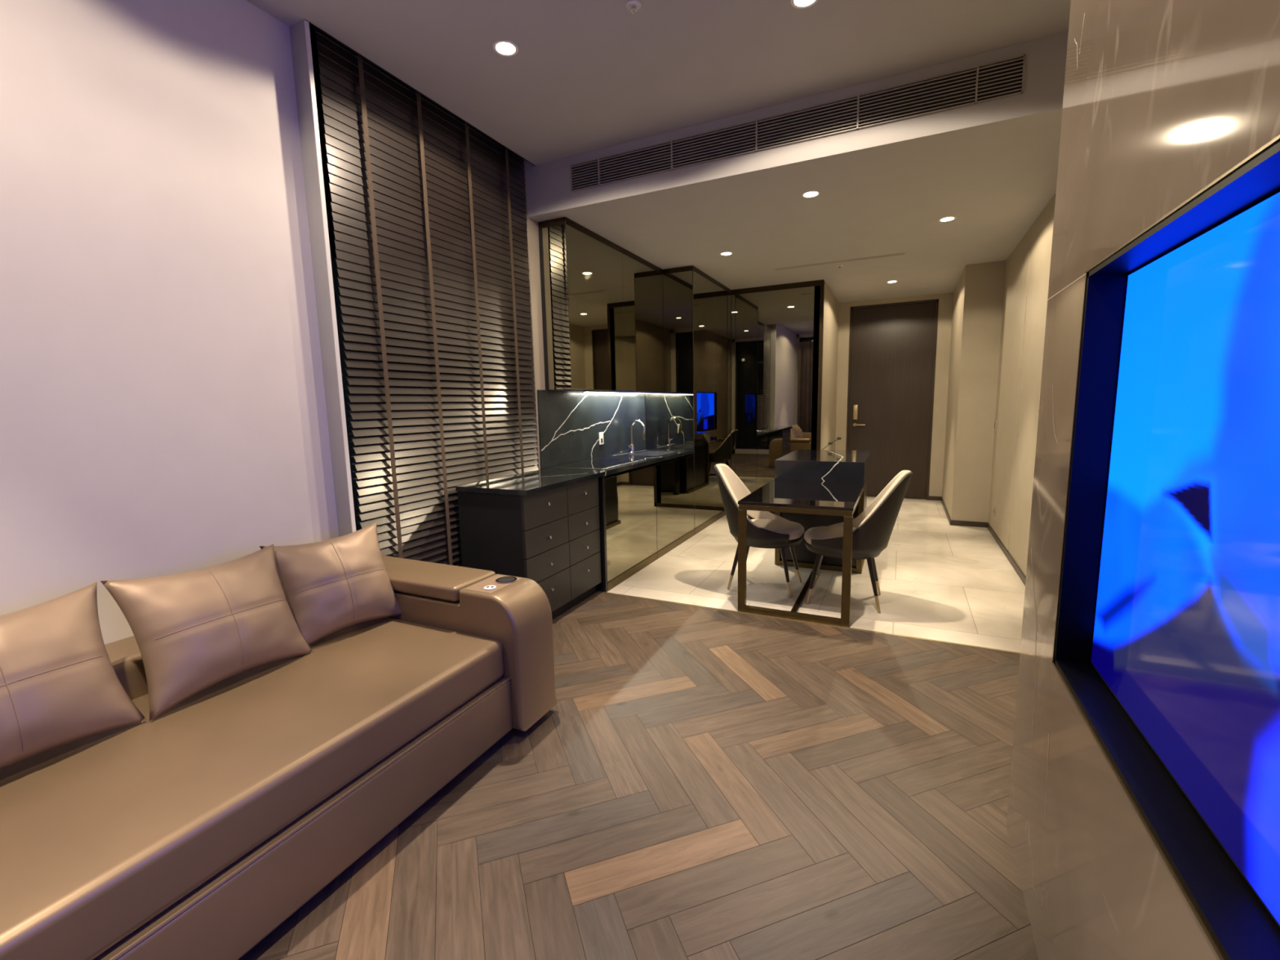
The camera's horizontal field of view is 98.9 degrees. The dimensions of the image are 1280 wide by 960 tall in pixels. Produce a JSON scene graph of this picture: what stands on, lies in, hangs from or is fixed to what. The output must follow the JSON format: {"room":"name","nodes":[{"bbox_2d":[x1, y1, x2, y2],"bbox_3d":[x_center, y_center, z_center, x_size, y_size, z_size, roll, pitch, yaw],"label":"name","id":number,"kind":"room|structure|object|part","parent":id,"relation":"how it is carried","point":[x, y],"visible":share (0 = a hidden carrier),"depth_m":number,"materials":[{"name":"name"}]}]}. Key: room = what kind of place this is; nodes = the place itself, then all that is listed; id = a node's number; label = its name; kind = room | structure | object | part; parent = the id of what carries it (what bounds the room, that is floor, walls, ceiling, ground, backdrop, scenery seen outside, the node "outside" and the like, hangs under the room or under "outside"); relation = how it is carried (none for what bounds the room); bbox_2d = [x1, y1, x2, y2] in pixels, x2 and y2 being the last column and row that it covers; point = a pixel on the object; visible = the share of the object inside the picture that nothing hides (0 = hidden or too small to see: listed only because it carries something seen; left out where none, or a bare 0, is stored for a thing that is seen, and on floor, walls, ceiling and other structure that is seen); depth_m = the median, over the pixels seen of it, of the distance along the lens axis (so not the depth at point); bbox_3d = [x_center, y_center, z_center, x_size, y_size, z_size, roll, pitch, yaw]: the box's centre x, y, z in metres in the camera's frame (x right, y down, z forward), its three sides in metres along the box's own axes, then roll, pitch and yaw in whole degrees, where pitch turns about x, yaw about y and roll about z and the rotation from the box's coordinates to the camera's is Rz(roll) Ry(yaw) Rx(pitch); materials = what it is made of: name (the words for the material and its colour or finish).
{"room":"living room","nodes":[
{"label":"living room","id":0,"kind":"room"},
{"bbox_2d":[0,0,338,644],"bbox_3d":[-2.254,-0.278,1.271,0.150,3.078,3.107,3,9,25],"label":"wall","id":1,"kind":"structure","parent":0,"point":[163,407],"depth_m":2.01,"materials":[{"name":"white paint"}]},
{"bbox_2d":[288,18,355,537],"bbox_3d":[-1.536,-0.590,2.629,0.256,3.258,0.020,3,9,25],"label":"trim","id":2,"kind":"structure","parent":1,"relation":"attached to","point":[300,33],"depth_m":2.53,"materials":[{"name":"white plastic"}]},
{"bbox_2d":[510,155,626,478],"bbox_3d":[-0.156,-1.038,5.690,0.260,3.258,3.475,3,9,25],"label":"wall","id":3,"kind":"structure","parent":0,"point":[532,228],"depth_m":4.07,"materials":[{"name":"white paint"}]},
{"bbox_2d":[309,23,521,444],"bbox_3d":[-1.291,-0.715,3.421,0.080,3.280,1.640,3,9,25],"label":"window","id":4,"kind":"structure","parent":3,"relation":"in","point":[312,28],"depth_m":2.80,"materials":[{"name":"clear glass"}]},
{"bbox_2d":[315,26,538,566],"bbox_3d":[-1.123,-0.723,3.380,0.080,3.220,1.537,3,9,25],"label":"blind","id":5,"kind":"object","parent":4,"relation":"attached to","point":[407,488],"visible":0.62,"depth_m":3.12,"materials":[{"name":"brown wood"}]},
{"bbox_2d":[306,20,534,165],"bbox_3d":[-1.274,-2.244,3.181,0.395,0.266,1.663,3,9,25],"label":"trim","id":6,"kind":"structure","parent":3,"relation":"attached to","point":[307,20],"depth_m":2.87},
{"bbox_2d":[537,390,645,468],"bbox_3d":[-0.356,-0.507,5.000,0.012,0.599,1.896,3,9,25],"label":"backsplash","id":7,"kind":"structure","parent":3,"relation":"attached to","point":[571,423],"depth_m":4.74,"materials":[{"name":"black stone"}]},
{"bbox_2d":[599,431,603,444],"bbox_3d":[-0.352,-0.380,4.994,0.010,0.110,0.070,3,9,25],"label":"wall socket","id":8,"kind":"object","parent":7,"relation":"attached to","point":[601,434],"visible":1,"depth_m":4.98,"materials":[{"name":"white plastic"}]},
{"bbox_2d":[537,217,664,393],"bbox_3d":[-0.248,-1.404,4.876,0.237,1.240,1.789,3,9,25],"label":"upper cabinet","id":9,"kind":"object","parent":3,"relation":"attached to","point":[602,318],"depth_m":4.41,"materials":[{"name":"brown mirror"}]},
{"bbox_3d":[-0.616,-1.271,4.078,0.202,1.176,0.010,3,9,25],"label":"panel","id":10,"kind":"part","parent":9,"relation":"part of","materials":[{"name":"brown metal"}]},
{"bbox_3d":[-0.343,-1.326,4.434,0.020,1.176,0.892,3,9,25],"label":"door","id":11,"kind":"part","parent":9,"relation":"part of","materials":[{"name":"brown metal"}]},
{"bbox_3d":[-0.261,-1.995,4.795,0.237,0.048,1.788,3,9,25],"label":"cornice","id":12,"kind":"part","parent":9,"relation":"part of","materials":[{"name":"brown metal"}]},
{"bbox_2d":[584,391,633,393],"bbox_3d":[-0.172,-0.821,5.162,0.022,0.004,1.320,3,9,25],"label":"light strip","id":13,"kind":"object","parent":9,"relation":"attached to","point":[584,392],"depth_m":5.06,"materials":[{"name":"white plastic"}]},
{"bbox_3d":[-0.173,-0.827,5.161,0.030,0.016,1.330,3,9,25],"label":"led strip","id":14,"kind":"part","parent":9,"relation":"part of","materials":[{"name":"white plastic"}]},
{"bbox_3d":[0.041,-1.443,5.232,0.020,1.176,0.891,3,9,25],"label":"door","id":15,"kind":"part","parent":9,"relation":"part of","materials":[{"name":"brown metal"}]},
{"bbox_2d":[238,496,1039,959],"bbox_3d":[0.870,0.869,3.805,3.760,0.050,9.817,3,9,25],"label":"floor","id":16,"kind":"structure","parent":0,"point":[699,783],"depth_m":1.94,"materials":[{"name":"brown wood"}]},
{"bbox_2d":[0,555,557,959],"bbox_3d":[-1.481,0.896,1.490,1.172,0.622,2.713,3,9,25],"label":"sofa","id":17,"kind":"object","parent":16,"relation":"on","point":[195,830],"visible":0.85,"depth_m":1.52,"materials":[{"name":"beige leather"}]},
{"bbox_2d":[0,582,147,769],"bbox_3d":[-1.707,0.561,1.452,0.243,0.418,0.525,3,9,25],"label":"throw pillow","id":18,"kind":"object","parent":17,"relation":"on","point":[60,685],"visible":1,"depth_m":1.51,"materials":[{"name":"beige leather"}]},
{"bbox_3d":[-1.903,0.771,1.659,0.255,0.320,2.205,3,9,25],"label":"backrest","id":19,"kind":"part","parent":17,"relation":"part of","materials":[{"name":"beige leather"}]},
{"bbox_2d":[100,543,313,721],"bbox_3d":[-1.469,0.493,1.913,0.242,0.428,0.530,3,9,25],"label":"throw pillow","id":20,"kind":"object","parent":17,"relation":"on","point":[193,631],"visible":1,"depth_m":1.81,"materials":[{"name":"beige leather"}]},
{"bbox_2d":[259,522,401,645],"bbox_3d":[-1.281,0.437,2.324,0.238,0.420,0.481,4,10,36],"label":"throw pillow","id":21,"kind":"object","parent":17,"relation":"on","point":[331,586],"visible":0.93,"depth_m":2.24,"materials":[{"name":"beige leather"}]},
{"bbox_3d":[-1.067,0.455,2.592,0.766,0.066,0.272,3,9,25],"label":"armrest lid","id":22,"kind":"part","parent":17,"relation":"part of","materials":[{"name":"beige leather"}]},
{"bbox_3d":[-0.918,0.720,2.560,1.087,0.567,0.265,3,9,25],"label":"armrest","id":23,"kind":"part","parent":17,"relation":"part of","materials":[{"name":"beige leather"}]},
{"bbox_2d":[483,585,496,590],"bbox_3d":[-0.636,0.456,2.321,0.052,0.005,0.052,3,9,25],"label":"socket","id":24,"kind":"object","parent":17,"relation":"attached to","point":[486,587],"depth_m":2.31,"materials":[{"name":"white plastic"}]},
{"bbox_3d":[-0.637,0.453,2.385,0.142,0.006,0.215,3,9,25],"label":"console plate","id":25,"kind":"part","parent":17,"relation":"part of","materials":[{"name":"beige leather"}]},
{"bbox_2d":[457,477,601,619],"bbox_3d":[-0.691,0.453,3.699,0.520,0.866,0.875,3,9,25],"label":"base cabinet","id":26,"kind":"object","parent":16,"relation":"on","point":[551,538],"visible":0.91,"depth_m":3.38,"materials":[{"name":"wood"}]},
{"bbox_3d":[-0.580,0.163,3.368,0.020,0.206,0.456,3,9,25],"label":"drawer","id":27,"kind":"part","parent":26,"relation":"part of","materials":[{"name":"brown wood"}]},
{"bbox_3d":[-0.576,0.352,3.394,0.020,0.165,0.456,3,9,25],"label":"drawer","id":28,"kind":"part","parent":26,"relation":"part of","materials":[{"name":"brown wood"}]},
{"bbox_3d":[-0.573,0.520,3.417,0.020,0.165,0.456,3,9,25],"label":"drawer","id":29,"kind":"part","parent":26,"relation":"part of","materials":[{"name":"black wood"}]},
{"bbox_3d":[-0.569,0.721,3.444,0.020,0.230,0.456,3,9,25],"label":"drawer","id":30,"kind":"part","parent":26,"relation":"part of","materials":[{"name":"black wood"}]},
{"bbox_2d":[455,448,694,496],"bbox_3d":[-0.298,-0.121,4.508,0.566,0.034,2.826,3,9,25],"label":"countertop","id":31,"kind":"structure","parent":26,"relation":"on","point":[525,484],"depth_m":3.70,"materials":[{"name":"black stone"}]},
{"bbox_2d":[553,457,644,469],"bbox_3d":[-0.318,-0.137,4.476,0.440,0.007,0.720,3,9,25],"label":"sink","id":32,"kind":"object","parent":31,"relation":"in","point":[601,463],"visible":1,"depth_m":4.41,"materials":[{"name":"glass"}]},
{"bbox_2d":[628,419,644,453],"bbox_3d":[-0.031,-0.427,5.386,0.170,0.325,0.122,-1,8,1],"label":"faucet","id":33,"kind":"object","parent":31,"relation":"on","point":[631,446],"visible":1,"depth_m":5.40,"materials":[{"name":"silver metal"}]},
{"bbox_2d":[626,450,677,472],"bbox_3d":[0.123,-0.167,5.368,0.330,0.188,0.500,3,9,25],"label":"sink","id":34,"kind":"object","parent":31,"relation":"in","point":[648,452],"visible":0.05,"depth_m":5.47,"materials":[{"name":"stone"}]},
{"bbox_3d":[-0.394,0.106,3.756,0.020,0.206,0.406,3,9,25],"label":"drawer","id":35,"kind":"part","parent":26,"relation":"part of","materials":[{"name":"brown wood"}]},
{"bbox_3d":[-0.390,0.295,3.782,0.020,0.165,0.406,3,9,25],"label":"drawer","id":36,"kind":"part","parent":26,"relation":"part of","materials":[{"name":"brown wood"}]},
{"bbox_3d":[-0.386,0.463,3.805,0.020,0.165,0.406,3,9,25],"label":"drawer","id":37,"kind":"part","parent":26,"relation":"part of","materials":[{"name":"brown wood"}]},
{"bbox_3d":[-0.382,0.664,3.832,0.020,0.230,0.406,3,9,25],"label":"drawer","id":38,"kind":"part","parent":26,"relation":"part of","materials":[{"name":"black wood"}]},
{"bbox_2d":[596,475,607,591],"bbox_3d":[-0.485,0.392,4.112,0.512,0.866,0.027,3,9,25],"label":"filler panel","id":39,"kind":"object","parent":16,"relation":"on","point":[602,586],"visible":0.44,"depth_m":4.00,"materials":[{"name":"black paint"}]},
{"bbox_2d":[604,465,657,591],"bbox_3d":[-0.300,0.339,4.549,0.557,0.845,0.920,3,9,25],"label":"mirror","id":40,"kind":"object","parent":16,"relation":"on","point":[630,497],"visible":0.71,"depth_m":4.37,"materials":[{"name":"brown mirror"}]},
{"bbox_2d":[655,455,694,559],"bbox_3d":[0.108,0.214,5.398,0.557,0.845,0.972,3,9,25],"label":"cabinet door","id":41,"kind":"structure","parent":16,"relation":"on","point":[675,517],"depth_m":5.22,"materials":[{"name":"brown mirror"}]},
{"bbox_2d":[644,265,731,534],"bbox_3d":[0.589,-0.870,6.314,0.560,2.724,1.360,3,9,25],"label":"tall cabinet","id":42,"kind":"object","parent":16,"relation":"on","point":[693,411],"visible":0.74,"depth_m":5.78,"materials":[{"name":"brown mirror"}]},
{"bbox_3d":[0.296,-1.204,5.654,0.544,1.774,0.012,3,9,25],"label":"panel","id":43,"kind":"part","parent":42,"relation":"part of","materials":[{"name":"brown mirror"}]},
{"bbox_3d":[0.324,0.121,5.837,0.544,0.902,0.008,3,9,25],"label":"panel","id":44,"kind":"part","parent":42,"relation":"part of","materials":[{"name":"black wood"}]},
{"bbox_3d":[0.580,-1.315,6.253,0.560,1.824,1.360,3,9,25],"label":"cornice","id":45,"kind":"part","parent":42,"relation":"part of","materials":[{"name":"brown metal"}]},
{"bbox_3d":[0.687,-0.826,5.897,0.018,2.606,0.672,3,9,25],"label":"door","id":46,"kind":"part","parent":42,"relation":"part of","materials":[{"name":"brown metal"}]},
{"bbox_3d":[0.979,-0.915,6.503,0.018,2.606,0.675,3,9,25],"label":"door","id":47,"kind":"part","parent":42,"relation":"part of","materials":[{"name":"brown metal"}]},
{"bbox_2d":[714,463,804,598],"bbox_3d":[0.880,0.345,4.090,0.667,0.911,0.502,3,9,27],"label":"dining chair","id":48,"kind":"object","parent":16,"relation":"on","point":[765,529],"visible":0.84,"depth_m":3.97,"materials":[{"name":"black leather"}]},
{"bbox_3d":[0.716,0.577,4.045,0.096,0.260,0.034,-2,8,-8],"label":"leg","id":49,"kind":"part","parent":48,"relation":"part of","materials":[{"name":"black metal"}]},
{"bbox_3d":[0.847,0.154,4.078,0.582,0.526,0.477,3,9,27],"label":"backrest","id":50,"kind":"part","parent":48,"relation":"part of","materials":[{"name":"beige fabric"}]},
{"bbox_3d":[0.965,0.360,4.049,0.477,0.087,0.444,3,9,27],"label":"seat","id":51,"kind":"part","parent":48,"relation":"part of","materials":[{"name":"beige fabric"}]},
{"bbox_3d":[1.030,0.592,3.888,0.033,0.259,0.096,-5,9,-28],"label":"leg","id":52,"kind":"part","parent":48,"relation":"part of","materials":[{"name":"black metal"}]},
{"bbox_3d":[1.159,0.555,4.141,0.096,0.260,0.034,-2,8,-8],"label":"leg","id":53,"kind":"part","parent":48,"relation":"part of","materials":[{"name":"black metal"}]},
{"bbox_2d":[737,479,865,627],"bbox_3d":[1.187,0.447,3.918,0.698,0.742,1.093,3,9,25],"label":"dining table","id":54,"kind":"object","parent":16,"relation":"on","point":[795,496],"visible":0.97,"depth_m":3.54,"materials":[{"name":"black glass"}]},
{"bbox_3d":[0.670,0.531,3.588,0.050,0.687,0.033,3,9,25],"label":"leg","id":55,"kind":"part","parent":54,"relation":"part of","materials":[{"name":"brown metal"}]},
{"bbox_3d":[1.251,0.556,3.312,0.050,0.687,0.033,3,9,25],"label":"leg","id":56,"kind":"part","parent":54,"relation":"part of","materials":[{"name":"brown metal"}]},
{"bbox_2d":[596,591,1020,653],"bbox_3d":[0.978,0.897,3.463,2.870,0.023,0.016,3,9,25],"label":"trim","id":57,"kind":"structure","parent":16,"relation":"on","point":[597,591],"depth_m":3.38,"materials":[{"name":"gold metal"}]},
{"bbox_2d":[774,449,871,573],"bbox_3d":[1.651,0.226,4.875,0.686,0.901,1.071,3,9,25],"label":"kitchen island","id":58,"kind":"object","parent":16,"relation":"on","point":[825,465],"visible":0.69,"depth_m":4.46,"materials":[{"name":"black stone"}]},
{"bbox_3d":[1.664,0.322,4.911,0.686,0.700,1.000,3,9,25],"label":"frame","id":59,"kind":"part","parent":58,"relation":"part of","materials":[{"name":"brown metal"}]},
{"bbox_2d":[774,449,871,488],"bbox_3d":[1.644,-0.118,4.828,0.686,0.205,1.071,3,9,25],"label":"island countertop","id":60,"kind":"structure","parent":58,"relation":"on","point":[825,465],"depth_m":4.41,"materials":[{"name":"black stone"}]},
{"bbox_2d":[822,436,841,449],"bbox_3d":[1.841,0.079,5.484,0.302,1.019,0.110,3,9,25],"label":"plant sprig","id":61,"kind":"object","parent":58,"relation":"on","point":[837,437],"visible":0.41,"depth_m":5.41,"materials":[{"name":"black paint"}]},
{"bbox_2d":[804,470,912,613],"bbox_3d":[1.464,0.383,3.725,0.667,0.911,0.502,2,9,24],"label":"dining chair","id":62,"kind":"object","parent":16,"relation":"on","point":[873,528],"visible":0.89,"depth_m":3.54,"materials":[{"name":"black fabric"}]},
{"bbox_3d":[1.196,0.612,3.720,0.096,0.260,0.034,-3,8,-11],"label":"leg","id":63,"kind":"part","parent":62,"relation":"part of","materials":[{"name":"black metal"}]},
{"bbox_3d":[1.311,0.574,3.979,0.033,0.259,0.096,-6,9,-31],"label":"leg","id":64,"kind":"part","parent":62,"relation":"part of","materials":[{"name":"black metal"}]},
{"bbox_3d":[1.378,0.391,3.765,0.477,0.087,0.444,2,9,24],"label":"seat","id":65,"kind":"part","parent":62,"relation":"part of","materials":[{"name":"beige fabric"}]},
{"bbox_3d":[1.490,0.194,3.686,0.582,0.526,0.477,2,9,24],"label":"backrest","id":66,"kind":"part","parent":62,"relation":"part of","materials":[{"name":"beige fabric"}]},
{"bbox_3d":[1.517,0.624,3.579,0.082,0.259,0.069,2,9,24],"label":"leg","id":67,"kind":"part","parent":62,"relation":"part of","materials":[{"name":"black metal"}]},
{"bbox_3d":[1.633,0.586,3.838,0.096,0.260,0.034,-3,8,-11],"label":"leg","id":68,"kind":"part","parent":62,"relation":"part of","materials":[{"name":"black metal"}]},
{"bbox_2d":[246,0,1071,165],"bbox_3d":[-0.391,-1.986,1.010,3.870,0.300,4.890,3,9,25],"label":"ceiling","id":69,"kind":"structure","parent":0,"point":[584,76],"depth_m":2.62,"materials":[{"name":"paint"}]},
{"bbox_2d":[492,40,518,56],"bbox_3d":[-0.636,-2.044,2.593,0.120,0.004,0.120,3,9,25],"label":"recessed light","id":70,"kind":"object","parent":69,"relation":"in","point":[503,47],"visible":1,"depth_m":2.59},
{"bbox_2d":[626,0,640,13],"bbox_3d":[-0.027,-2.012,2.333,0.064,0.022,0.064,3,9,25],"label":"sprinkler","id":71,"kind":"object","parent":69,"relation":"attached to","point":[633,6],"visible":1,"depth_m":2.32,"materials":[{"name":"white plastic"}]},
{"bbox_2d":[790,0,817,8],"bbox_3d":[0.698,-2.033,2.312,0.120,0.004,0.120,3,9,25],"label":"recessed light","id":72,"kind":"object","parent":69,"relation":"in","point":[800,4],"visible":1,"depth_m":2.34,"materials":[{"name":"white"}]},
{"bbox_2d":[731,279,824,514],"bbox_3d":[1.629,-0.931,6.600,1.071,2.726,0.064,3,9,25],"label":"wall","id":73,"kind":"structure","parent":0,"point":[772,326],"depth_m":6.54,"materials":[{"name":"mirror"}]},
{"bbox_3d":[1.160,-0.943,6.799,0.043,2.615,0.012,3,9,25],"label":"panel","id":74,"kind":"part","parent":73,"relation":"part of","materials":[{"name":"brown metal"}]},
{"bbox_2d":[525,31,1068,302],"bbox_3d":[1.761,-2.473,5.498,3.870,0.622,5.147,3,9,25],"label":"ceiling","id":75,"kind":"structure","parent":0,"point":[991,166],"depth_m":3.73,"materials":[{"name":"paint"}]},
{"bbox_2d":[720,251,733,255],"bbox_3d":[0.789,-2.069,5.004,0.120,0.004,0.120,3,9,25],"label":"recessed light","id":76,"kind":"object","parent":75,"relation":"in","point":[726,253],"visible":1,"depth_m":4.99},
{"bbox_2d":[570,53,1025,191],"bbox_3d":[0.691,-2.011,3.191,2.572,0.170,0.019,3,9,25],"label":"ceiling vent","id":77,"kind":"object","parent":75,"relation":"in","point":[1001,78],"visible":1,"depth_m":3.05,"materials":[{"name":"grey metal"}]},
{"bbox_2d":[801,190,820,197],"bbox_3d":[1.127,-1.885,3.611,0.120,0.004,0.120,3,9,25],"label":"recessed light","id":78,"kind":"object","parent":75,"relation":"in","point":[812,193],"visible":1,"depth_m":3.60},
{"bbox_2d":[773,252,906,270],"bbox_3d":[1.943,-2.145,5.388,1.220,0.005,0.070,3,9,25],"label":"ceiling vent","id":79,"kind":"object","parent":75,"relation":"in","point":[904,253],"visible":1,"depth_m":5.36,"materials":[{"name":"metal"}]},
{"bbox_2d":[886,280,897,283],"bbox_3d":[2.921,-2.296,6.341,0.120,0.004,0.120,3,9,25],"label":"recessed light","id":80,"kind":"object","parent":75,"relation":"in","point":[888,282],"visible":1,"depth_m":6.34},
{"bbox_2d":[937,216,955,222],"bbox_3d":[2.340,-1.986,4.169,0.120,0.004,0.120,3,9,25],"label":"recessed light","id":81,"kind":"object","parent":75,"relation":"in","point":[948,218],"visible":1,"depth_m":4.16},
{"bbox_2d":[810,280,839,449],"bbox_3d":[2.413,-1.018,7.117,0.100,2.726,1.677,3,9,25],"label":"wall","id":82,"kind":"structure","parent":0,"point":[831,304],"depth_m":6.86,"materials":[{"name":"beige paint"}]},
{"bbox_2d":[835,292,953,496],"bbox_3d":[3.626,-1.100,7.527,1.932,2.726,0.120,3,9,25],"label":"wall","id":83,"kind":"structure","parent":0,"point":[945,300],"depth_m":7.38,"materials":[{"name":"beige paint"}]},
{"bbox_2d":[845,298,938,499],"bbox_3d":[3.446,-1.068,7.568,1.083,2.660,0.131,3,9,25],"label":"door","id":84,"kind":"structure","parent":83,"relation":"in","point":[891,366],"depth_m":7.54,"materials":[{"name":"brown wood"}]},
{"bbox_3d":[3.102,-0.783,7.747,0.160,0.044,0.081,3,9,25],"label":"handle","id":85,"kind":"part","parent":84,"relation":"part of","materials":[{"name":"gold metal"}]},
{"bbox_2d":[928,496,941,500],"bbox_3d":[3.464,0.225,7.726,1.376,0.055,0.012,3,9,25],"label":"baseboard","id":86,"kind":"structure","parent":83,"relation":"attached to","point":[931,498],"depth_m":7.46,"materials":[{"name":"brown wood"}]},
{"bbox_2d":[942,193,1055,576],"bbox_3d":[2.887,-0.801,4.240,0.464,3.058,6.667,3,9,25],"label":"wall","id":87,"kind":"structure","parent":0,"point":[979,294],"depth_m":5.62,"materials":[{"name":"beige paint"}]},
{"bbox_2d":[940,496,986,527],"bbox_3d":[3.892,0.366,6.633,0.344,0.055,1.634,3,9,25],"label":"baseboard","id":88,"kind":"structure","parent":87,"relation":"attached to","point":[966,523],"depth_m":5.93,"materials":[{"name":"brown wood"}]},
{"bbox_2d":[993,506,995,515],"bbox_3d":[3.505,0.309,5.412,0.012,0.085,0.070,3,9,25],"label":"power outlet","id":89,"kind":"object","parent":87,"relation":"attached to","point":[994,507],"visible":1,"depth_m":5.38,"materials":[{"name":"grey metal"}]},
{"bbox_2d":[994,419,996,431],"bbox_3d":[3.650,-0.560,5.622,0.012,0.120,0.070,3,9,25],"label":"light switch","id":90,"kind":"object","parent":87,"relation":"attached to","point":[995,421],"visible":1,"depth_m":5.60,"materials":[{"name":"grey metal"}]},
{"bbox_2d":[986,522,1026,586],"bbox_3d":[2.674,0.794,3.691,0.012,0.055,4.805,3,9,25],"label":"baseboard","id":91,"kind":"structure","parent":87,"relation":"attached to","point":[1013,563],"depth_m":4.66,"materials":[{"name":"brown wood"}]},
{"bbox_2d":[989,248,1030,551],"bbox_3d":[3.389,-0.695,5.040,0.016,2.490,1.100,3,9,25],"label":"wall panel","id":92,"kind":"structure","parent":87,"relation":"in","point":[1016,282],"depth_m":4.95,"materials":[{"name":"beige wood"}]},
{"bbox_2d":[1006,0,1279,959],"bbox_3d":[0.698,-0.173,0.025,0.515,3.068,3.190,3,9,25],"label":"wall","id":93,"kind":"structure","parent":0,"point":[1162,99],"depth_m":1.07,"materials":[{"name":"brown stone"}]},
{"bbox_2d":[1052,134,1279,959],"bbox_3d":[0.711,0.092,0.571,0.101,0.908,1.495,3,9,25],"label":"trim","id":94,"kind":"structure","parent":93,"relation":"attached to","point":[1237,926],"depth_m":0.99,"materials":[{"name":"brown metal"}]},
{"bbox_2d":[1091,191,1279,928],"bbox_3d":[0.732,0.093,0.561,0.012,0.872,1.459,3,9,25],"label":"television","id":95,"kind":"object","parent":93,"relation":"attached to","point":[1186,637],"visible":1,"depth_m":0.82,"materials":[{"name":"black"}]}
]}

